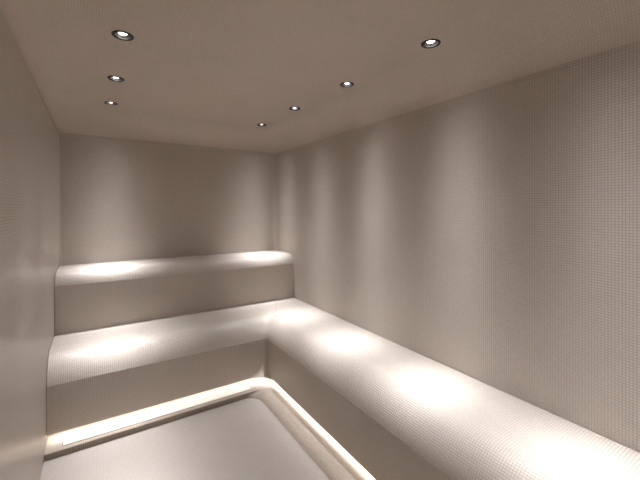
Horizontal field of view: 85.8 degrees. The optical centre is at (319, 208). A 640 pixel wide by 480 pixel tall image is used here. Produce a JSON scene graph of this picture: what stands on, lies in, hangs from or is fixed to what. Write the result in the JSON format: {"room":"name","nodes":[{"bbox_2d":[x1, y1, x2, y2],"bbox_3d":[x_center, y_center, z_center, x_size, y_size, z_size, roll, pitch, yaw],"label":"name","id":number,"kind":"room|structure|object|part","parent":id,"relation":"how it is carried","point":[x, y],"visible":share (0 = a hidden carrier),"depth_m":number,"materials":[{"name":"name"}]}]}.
{"room":"spa","nodes":[
{"label":"spa","id":0,"kind":"room"},
{"bbox_2d":[0,18,59,479],"bbox_3d":[-1.046,0.433,1.028,0.112,2.103,4.628,0,0,-33],"label":"wall","id":1,"kind":"structure","parent":0,"point":[29,137],"depth_m":1.49,"materials":[{"name":"beige tile"}]},
{"bbox_2d":[62,136,272,264],"bbox_3d":[-1.386,0.433,3.499,2.008,2.103,0.112,0,0,-33],"label":"wall","id":2,"kind":"structure","parent":0,"point":[122,201],"depth_m":3.32,"materials":[{"name":"beige tile"}]},
{"bbox_2d":[59,135,61,264],"bbox_3d":[-2.186,-0.072,2.903,0.017,1.093,0.017,0,0,-33],"label":"trim","id":3,"kind":"structure","parent":2,"relation":"attached to","point":[60,137],"depth_m":2.91,"materials":[{"name":"beige tile"}]},
{"bbox_2d":[273,155,276,249],"bbox_3d":[-0.519,-0.072,3.970,0.042,1.093,0.042,0,0,-33],"label":"trim","id":4,"kind":"structure","parent":2,"relation":"attached to","point":[274,156],"depth_m":3.98,"materials":[{"name":"beige tile"}]},
{"bbox_2d":[40,398,329,479],"bbox_3d":[-0.156,1.540,1.606,2.232,0.112,4.628,0,0,-33],"label":"floor","id":5,"kind":"structure","parent":0,"point":[243,439],"depth_m":2.08,"materials":[{"name":"tile"}]},
{"bbox_2d":[44,377,375,479],"bbox_3d":[-0.115,1.462,1.122,1.547,0.044,3.544,0,0,-33],"label":"kerb","id":6,"kind":"object","parent":5,"relation":"on","point":[336,463],"visible":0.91,"depth_m":2.31,"materials":[{"name":"tile"}]},
{"bbox_3d":[-1.070,1.442,2.447,1.219,0.002,0.058,0,0,-33],"label":"joint frame","id":7,"kind":"part","parent":6,"relation":"part of","materials":[{"name":"white"}]},
{"bbox_2d":[46,297,639,479],"bbox_3d":[-0.156,1.209,1.606,2.004,0.550,4.400,0,0,-33],"label":"bench","id":8,"kind":"object","parent":5,"relation":"on","point":[401,413],"visible":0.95,"depth_m":2.15,"materials":[{"name":"beige tile"}]},
{"bbox_2d":[55,250,292,334],"bbox_3d":[-1.238,0.705,3.272,2.004,0.458,0.427,0,0,-33],"label":"bench","id":9,"kind":"object","parent":8,"relation":"on","point":[88,296],"visible":1,"depth_m":2.97,"materials":[{"name":"tile"}]},
{"bbox_3d":[-1.238,0.525,3.272,2.004,0.099,0.427,0,0,-33],"label":"seat","id":10,"kind":"part","parent":9,"relation":"part of","materials":[{"name":"tile"}]},
{"bbox_2d":[0,0,639,154],"bbox_3d":[-0.156,-0.759,1.606,2.037,0.280,4.432,0,0,-33],"label":"ceiling","id":11,"kind":"structure","parent":0,"point":[201,74],"depth_m":1.90,"materials":[{"name":"paint"}]},
{"bbox_2d":[104,101,117,104],"bbox_3d":[-1.738,-0.886,2.863,0.100,0.024,0.100,0,0,-33],"label":"recessed light","id":12,"kind":"object","parent":11,"relation":"in","point":[105,102],"visible":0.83,"depth_m":2.87,"materials":[{"name":"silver metal"}]},
{"bbox_2d":[107,76,124,81],"bbox_3d":[-1.375,-0.886,2.322,0.100,0.024,0.100,0,0,-33],"label":"recessed light","id":13,"kind":"object","parent":11,"relation":"in","point":[113,78],"visible":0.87,"depth_m":2.34,"materials":[{"name":"white"}]},
{"bbox_2d":[111,30,133,40],"bbox_3d":[-0.999,-0.886,1.745,0.100,0.024,0.100,0,0,-33],"label":"recessed light","id":14,"kind":"object","parent":11,"relation":"in","point":[121,35],"visible":0.96,"depth_m":1.75,"materials":[{"name":"white"}]},
{"bbox_2d":[289,107,299,110],"bbox_3d":[-0.222,-0.886,3.016,0.100,0.024,0.100,0,0,-33],"label":"recessed light","id":15,"kind":"object","parent":11,"relation":"in","point":[290,108],"visible":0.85,"depth_m":3.04,"materials":[{"name":"white"}]},
{"bbox_2d":[340,82,353,87],"bbox_3d":[0.191,-0.886,2.432,0.100,0.024,0.100,0,0,-33],"label":"recessed light","id":16,"kind":"object","parent":11,"relation":"in","point":[344,84],"visible":0.91,"depth_m":2.45,"materials":[{"name":"white"}]},
{"bbox_2d":[421,39,440,48],"bbox_3d":[0.589,-0.886,1.829,0.100,0.024,0.100,0,0,-33],"label":"recessed light","id":17,"kind":"object","parent":11,"relation":"in","point":[430,43],"visible":0.9,"depth_m":1.84,"materials":[{"name":"white"}]},
{"bbox_2d":[277,48,639,452],"bbox_3d":[0.733,0.433,2.183,0.112,2.103,4.628,0,0,-33],"label":"wall","id":18,"kind":"structure","parent":0,"point":[493,238],"depth_m":1.77,"materials":[{"name":"beige tile"}]}
]}

